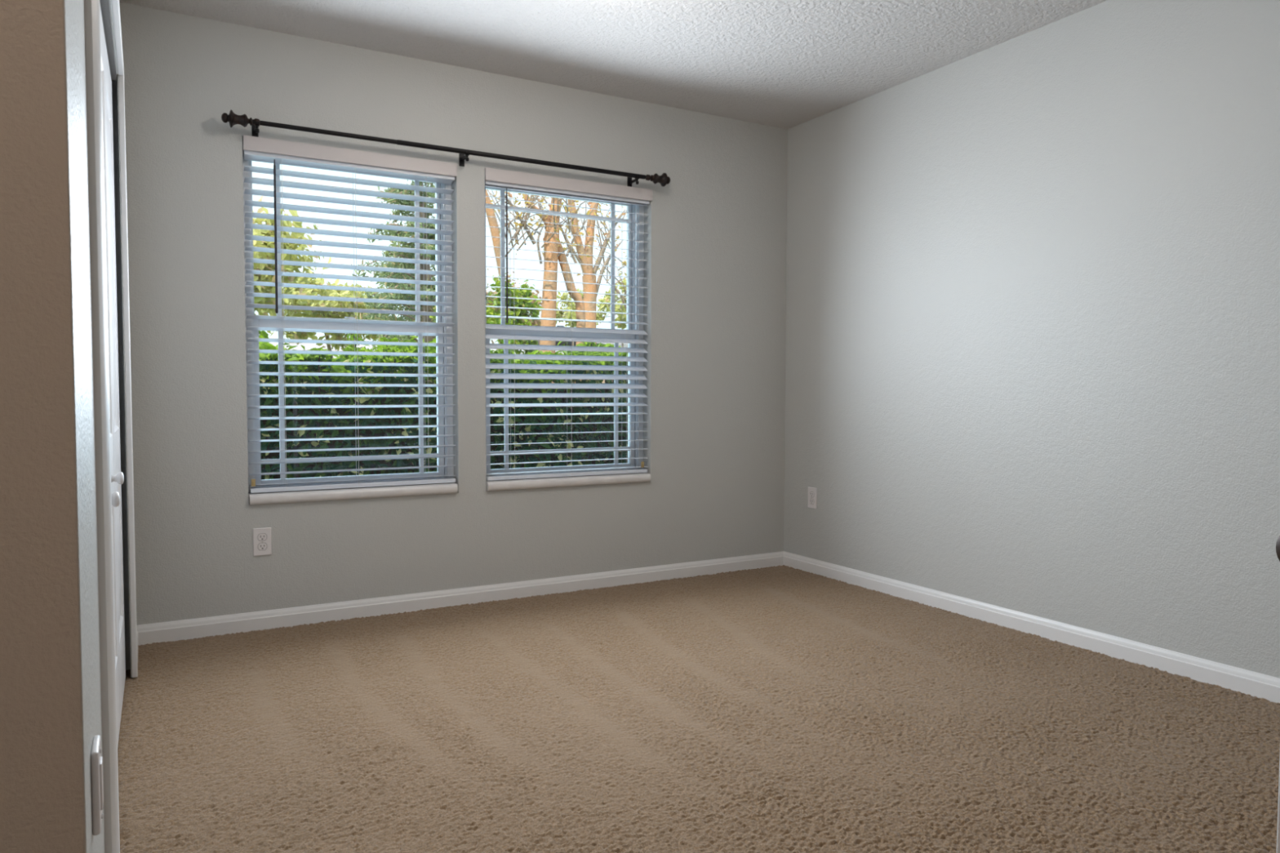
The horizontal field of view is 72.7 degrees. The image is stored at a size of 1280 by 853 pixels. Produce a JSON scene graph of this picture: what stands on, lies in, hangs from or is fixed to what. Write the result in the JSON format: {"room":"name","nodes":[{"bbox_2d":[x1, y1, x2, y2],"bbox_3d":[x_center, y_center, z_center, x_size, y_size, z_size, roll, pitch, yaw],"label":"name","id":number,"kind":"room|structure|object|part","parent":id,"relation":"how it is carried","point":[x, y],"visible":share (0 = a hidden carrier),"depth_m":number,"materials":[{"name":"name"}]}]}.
{"room":"empty bedroom","nodes":[
{"label":"empty bedroom","id":0,"kind":"room"},
{"bbox_2d":[0,0,132,852],"bbox_3d":[-1.296,-0.320,2.049,0.100,2.440,2.865,-1,3,-30],"label":"wall","id":1,"kind":"structure","parent":0,"point":[51,714],"depth_m":0.83,"materials":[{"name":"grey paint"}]},
{"bbox_2d":[90,734,103,835],"bbox_3d":[-0.603,0.397,0.967,0.010,0.092,0.058,-1,3,-30],"label":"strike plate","id":2,"kind":"object","parent":1,"relation":"attached to","point":[96,760],"visible":1,"depth_m":0.94,"materials":[{"name":"silver metal"}]},
{"bbox_2d":[99,0,116,81],"bbox_3d":[-1.270,-1.117,2.001,0.060,0.022,1.999,-1,3,-30],"label":"track","id":3,"kind":"object","parent":1,"relation":"attached to","point":[104,4],"visible":0.4,"depth_m":2.51,"materials":[{"name":"grey metal"}]},
{"bbox_2d":[99,3,125,746],"bbox_3d":[-1.507,-0.125,2.476,0.066,1.977,0.970,-1,3,-30],"label":"door","id":4,"kind":"structure","parent":3,"relation":"hanging from","point":[117,476],"depth_m":2.56,"materials":[{"name":"white paint"}]},
{"bbox_2d":[111,491,119,506],"bbox_3d":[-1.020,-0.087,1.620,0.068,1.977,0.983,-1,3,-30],"label":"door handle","id":5,"kind":"structure","parent":4,"relation":"attached to","point":[115,495],"depth_m":1.80,"materials":[{"name":"white paint"}]},
{"bbox_3d":[-1.343,0.133,2.230,0.032,0.033,0.033,-1,3,-29],"label":"knob","id":6,"kind":"part","parent":4,"relation":"part of","materials":[{"name":"white paint"}]},
{"bbox_2d":[84,0,137,852],"bbox_3d":[-1.234,-0.143,2.065,0.016,2.087,2.121,-1,3,-30],"label":"door frame","id":7,"kind":"structure","parent":1,"relation":"attached to","point":[91,7],"depth_m":1.16,"materials":[{"name":"white paint"}]},
{"bbox_2d":[137,631,137,665],"bbox_3d":[-1.249,0.867,2.129,0.014,0.082,2.865,-1,3,-30],"label":"baseboard","id":8,"kind":"structure","parent":1,"relation":"attached to","point":[137,632],"depth_m":3.17,"materials":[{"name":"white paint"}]},
{"bbox_2d":[119,2,787,625],"bbox_3d":[-0.901,-0.289,4.039,4.147,2.710,0.200,-1,3,-30],"label":"wall","id":9,"kind":"structure","parent":0,"point":[716,237],"depth_m":3.91,"materials":[{"name":"grey paint"}]},
{"bbox_2d":[253,527,271,555],"bbox_3d":[-1.556,0.475,3.581,0.070,0.114,0.008,-1,3,-30],"label":"wall outlet","id":10,"kind":"object","parent":9,"relation":"attached to","point":[262,540],"visible":1,"depth_m":3.58,"materials":[{"name":"white plastic"}]},
{"bbox_2d":[257,533,266,540],"bbox_3d":[-1.555,0.455,3.579,0.034,0.028,0.003,-1,3,-30],"label":"receptacle","id":11,"kind":"object","parent":10,"relation":"attached to","point":[260,536],"depth_m":3.58,"materials":[{"name":"white plastic"}]},
{"bbox_2d":[257,542,266,550],"bbox_3d":[-1.555,0.494,3.580,0.034,0.028,0.004,-1,3,-30],"label":"receptacle","id":12,"kind":"object","parent":10,"relation":"attached to","point":[261,546],"depth_m":3.58,"materials":[{"name":"white plastic"}]},
{"bbox_2d":[242,156,457,505],"bbox_3d":[-1.256,-0.435,3.813,0.883,1.487,0.211,-1,3,-30],"label":"window","id":13,"kind":"structure","parent":9,"relation":"in","point":[263,498],"depth_m":3.82,"materials":[{"name":"white plastic"}]},
{"bbox_2d":[242,135,457,493],"bbox_3d":[-1.227,-0.457,3.763,0.881,1.445,0.072,-1,3,-30],"label":"window blind","id":14,"kind":"object","parent":13,"relation":"attached to","point":[273,151],"visible":1,"depth_m":3.74,"materials":[{"name":"grey plastic"}]},
{"bbox_3d":[-1.489,-0.420,3.627,0.002,1.376,0.054,-1,3,-30],"label":"ladder cord","id":15,"kind":"part","parent":14,"relation":"part of","materials":[{"name":"white fabric"}]},
{"bbox_3d":[-1.229,-1.138,3.738,0.871,0.063,0.054,-1,3,-30],"label":"head rail","id":16,"kind":"part","parent":14,"relation":"part of","materials":[{"name":"white plastic"}]},
{"bbox_3d":[-1.234,0.255,3.801,0.865,0.019,0.050,-1,3,-30],"label":"rail","id":17,"kind":"part","parent":14,"relation":"part of","materials":[{"name":"white plastic"}]},
{"bbox_3d":[-1.233,-0.426,3.772,0.002,1.376,0.054,-1,3,-30],"label":"ladder cord","id":18,"kind":"part","parent":14,"relation":"part of","materials":[{"name":"white fabric"}]},
{"bbox_3d":[-0.966,-0.431,3.923,0.002,1.376,0.054,-1,3,-30],"label":"ladder cord","id":19,"kind":"part","parent":14,"relation":"part of","materials":[{"name":"white fabric"}]},
{"bbox_3d":[-1.261,0.287,3.842,0.870,0.042,0.211,-1,3,-30],"label":"sill","id":20,"kind":"part","parent":13,"relation":"part of","materials":[{"name":"white stone"}]},
{"bbox_2d":[221,110,670,186],"bbox_3d":[-0.750,-1.216,3.903,2.044,0.080,0.114,-1,3,-30],"label":"curtain rod","id":21,"kind":"object","parent":9,"relation":"attached to","point":[233,119],"visible":1,"depth_m":3.81,"materials":[{"name":"black metal"}]},
{"bbox_2d":[136,551,784,645],"bbox_3d":[-0.568,0.782,4.152,3.197,0.082,0.014,-1,3,-30],"label":"baseboard","id":22,"kind":"structure","parent":9,"relation":"attached to","point":[191,628],"depth_m":3.93,"materials":[{"name":"white paint"}]},
{"bbox_2d":[484,186,650,491],"bbox_3d":[-0.371,-0.454,4.314,0.887,1.487,0.211,-1,3,-30],"label":"window","id":23,"kind":"structure","parent":9,"relation":"in","point":[529,483],"depth_m":4.43,"materials":[{"name":"white plastic"}]},
{"bbox_2d":[484,167,652,480],"bbox_3d":[-0.341,-0.476,4.266,0.889,1.445,0.072,-1,3,-30],"label":"window blind","id":24,"kind":"object","parent":23,"relation":"attached to","point":[494,178],"visible":0.91,"depth_m":4.23,"materials":[{"name":"grey plastic"}]},
{"bbox_3d":[-0.606,-0.439,4.127,0.002,1.376,0.054,-1,3,-30],"label":"ladder cord","id":25,"kind":"part","parent":24,"relation":"part of","materials":[{"name":"white fabric"}]},
{"bbox_3d":[-0.350,0.236,4.303,0.869,0.019,0.050,-1,3,-30],"label":"rail","id":26,"kind":"part","parent":24,"relation":"part of","materials":[{"name":"white plastic"}]},
{"bbox_3d":[-0.348,-0.445,4.274,0.002,1.376,0.054,-1,3,-30],"label":"ladder cord","id":27,"kind":"part","parent":24,"relation":"part of","materials":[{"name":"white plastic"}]},
{"bbox_3d":[-0.344,-1.158,4.239,0.875,0.063,0.054,-1,3,-30],"label":"head rail","id":28,"kind":"part","parent":24,"relation":"part of","materials":[{"name":"white plastic"}]},
{"bbox_3d":[-0.080,-0.451,4.426,0.002,1.376,0.054,-1,3,-30],"label":"ladder cord","id":29,"kind":"part","parent":24,"relation":"part of","materials":[{"name":"white fabric"}]},
{"bbox_3d":[-0.376,0.267,4.344,0.874,0.042,0.211,-1,3,-30],"label":"sill","id":30,"kind":"part","parent":23,"relation":"part of","materials":[{"name":"white wood"}]},
{"bbox_2d":[119,0,1107,128],"bbox_3d":[0.047,-1.592,1.921,4.537,0.120,4.715,-1,3,-30],"label":"ceiling","id":31,"kind":"structure","parent":0,"point":[781,64],"depth_m":3.58,"materials":[{"name":"grey paint"}]},
{"bbox_2d":[117,564,1279,852],"bbox_3d":[-0.076,0.888,2.537,3.935,0.015,3.315,-1,3,-30],"label":"floor","id":32,"kind":"structure","parent":0,"point":[783,708],"depth_m":2.49,"materials":[{"name":"beige carpet"}]},
{"bbox_2d":[783,0,1279,678],"bbox_3d":[1.976,-0.238,3.019,0.150,2.710,4.415,-1,3,-30],"label":"wall","id":33,"kind":"structure","parent":0,"point":[1032,360],"depth_m":3.41,"materials":[{"name":"grey paint"}]},
{"bbox_2d":[807,486,817,509],"bbox_3d":[0.935,0.388,4.719,0.008,0.114,0.070,-1,3,-30],"label":"wall outlet","id":34,"kind":"object","parent":33,"relation":"attached to","point":[812,491],"visible":1,"depth_m":4.71,"materials":[{"name":"white plastic"}]},
{"bbox_2d":[809,491,813,497],"bbox_3d":[0.933,0.368,4.718,0.003,0.028,0.034,-1,3,-30],"label":"receptacle","id":35,"kind":"object","parent":34,"relation":"attached to","point":[811,493],"depth_m":4.72,"materials":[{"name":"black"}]},
{"bbox_2d":[809,498,813,504],"bbox_3d":[0.933,0.407,4.719,0.003,0.028,0.034,-1,3,-30],"label":"receptacle","id":36,"kind":"object","parent":34,"relation":"attached to","point":[811,500],"depth_m":4.72,"materials":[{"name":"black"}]},
{"bbox_2d":[783,551,1279,702],"bbox_3d":[1.901,0.836,3.025,0.014,0.082,4.415,-1,3,-30],"label":"baseboard","id":37,"kind":"structure","parent":33,"relation":"attached to","point":[1246,682],"depth_m":3.41,"materials":[{"name":"white paint"}]},
{"bbox_3d":[0.840,1.006,0.470,4.387,0.058,1.210,-1,3,-30],"label":"floor","id":38,"kind":"structure","parent":0,"visible":0},
{"bbox_2d":[1275,535,1279,852],"bbox_3d":[0.854,-0.050,0.541,0.108,2.018,0.800,-1,3,-30],"label":"door","id":39,"kind":"structure","parent":38,"relation":"on","point":[1277,544],"depth_m":0.92,"materials":[{"name":"white paint"}]},
{"bbox_3d":[0.664,0.119,0.847,0.072,0.066,0.066,-1,3,-30],"label":"knob","id":40,"kind":"part","parent":39,"relation":"part of","materials":[{"name":"brown metal"}]},
{"label":"outside","id":41,"kind":"structure","parent":0,"visible":0},
{"bbox_3d":[-22.511,-1.650,70.044,150.000,0.350,135.935,-1,3,-30],"label":"lawn","id":42,"kind":"structure","parent":41,"visible":0},
{"bbox_2d":[252,195,331,335],"bbox_3d":[-5.953,-1.225,11.677,3.510,3.911,2.322,0,3,-11],"label":"tree","id":43,"kind":"object","parent":42,"relation":"on","point":[257,266],"visible":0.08,"depth_m":11.67,"materials":[{"name":"green plant"}]},
{"bbox_2d":[261,271,391,358],"bbox_3d":[-5.265,-1.000,14.795,2.492,3.204,2.342,-1,3,-30],"label":"tree","id":44,"kind":"object","parent":42,"relation":"on","point":[308,291],"visible":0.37,"depth_m":14.28,"materials":[{"name":"green plant"}]},
{"bbox_2d":[362,267,435,346],"bbox_3d":[-3.132,-0.826,12.474,1.689,3.047,1.142,-1,3,-30],"label":"shrub","id":45,"kind":"object","parent":42,"relation":"on","point":[380,282],"visible":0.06,"depth_m":12.09,"materials":[{"name":"green plant"}]},
{"bbox_2d":[262,342,570,383],"bbox_3d":[-7.732,-1.307,27.776,11.200,2.670,7.200,-1,3,-30],"label":"house","id":46,"kind":"structure","parent":42,"relation":"on","point":[307,345],"depth_m":25.41,"materials":[{"name":"beige paint"}]},
{"bbox_2d":[351,179,500,384],"bbox_3d":[-2.391,-1.521,10.008,2.032,4.652,1.354,-1,3,-30],"label":"evergreen tree","id":47,"kind":"object","parent":42,"relation":"on","point":[393,233],"visible":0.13,"depth_m":9.79,"materials":[{"name":"green plant"}]},
{"bbox_2d":[429,301,435,322],"bbox_3d":[-1.781,-0.244,8.622,0.557,2.224,0.510,-1,3,-30],"label":"shrub","id":48,"kind":"object","parent":42,"relation":"on","point":[434,307],"visible":0.02,"depth_m":8.55,"materials":[{"name":"green plant"}]},
{"bbox_2d":[258,330,627,479],"bbox_3d":[-1.138,0.170,5.757,5.174,1.668,0.964,-1,3,-30],"label":"hedge","id":49,"kind":"object","parent":42,"relation":"on","point":[267,412],"visible":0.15,"depth_m":5.22,"materials":[{"name":"green plant"}]},
{"bbox_2d":[485,268,542,343],"bbox_3d":[-2.724,-1.320,17.334,2.079,3.622,1.148,-1,3,-30],"label":"bush","id":50,"kind":"object","parent":42,"relation":"on","point":[536,322],"visible":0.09,"depth_m":17.29,"materials":[{"name":"green plant"}]},
{"bbox_2d":[486,273,543,354],"bbox_3d":[-1.151,-0.255,8.034,0.574,2.300,0.545,-1,3,-30],"label":"shrub","id":51,"kind":"object","parent":42,"relation":"on","point":[518,293],"visible":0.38,"depth_m":7.95,"materials":[{"name":"green plant"}]},
{"bbox_2d":[485,189,625,383],"bbox_3d":[-1.123,-1.370,9.652,1.827,4.394,1.550,-1,3,-30],"label":"tree","id":52,"kind":"object","parent":42,"relation":"on","point":[550,228],"visible":0.5,"depth_m":9.64,"materials":[{"name":"orange plant"}]},
{"bbox_2d":[555,288,583,346],"bbox_3d":[-1.295,-1.016,16.241,1.165,3.112,0.913,-1,3,-30],"label":"bush","id":53,"kind":"object","parent":42,"relation":"on","point":[571,305],"visible":0.26,"depth_m":16.09,"materials":[{"name":"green plant"}]},
{"bbox_2d":[523,199,626,380],"bbox_3d":[-0.660,-1.795,12.227,2.285,5.015,1.534,-1,3,-30],"label":"crape myrtle","id":54,"kind":"object","parent":42,"relation":"on","point":[587,260],"visible":0.4,"depth_m":12.11,"materials":[{"name":"orange plant"}]},
{"bbox_2d":[524,340,627,383],"bbox_3d":[3.415,-1.917,34.657,15.000,3.350,10.200,-1,3,-30],"label":"house","id":55,"kind":"structure","parent":42,"relation":"on","point":[570,343],"depth_m":32.60,"materials":[{"name":"beige paint"}]},
{"bbox_2d":[595,273,626,347],"bbox_3d":[-0.289,-1.038,15.226,1.091,3.248,0.803,-1,3,-30],"label":"bush","id":56,"kind":"object","parent":42,"relation":"on","point":[621,317],"visible":0.29,"depth_m":15.05,"materials":[{"name":"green plant"}]}
]}

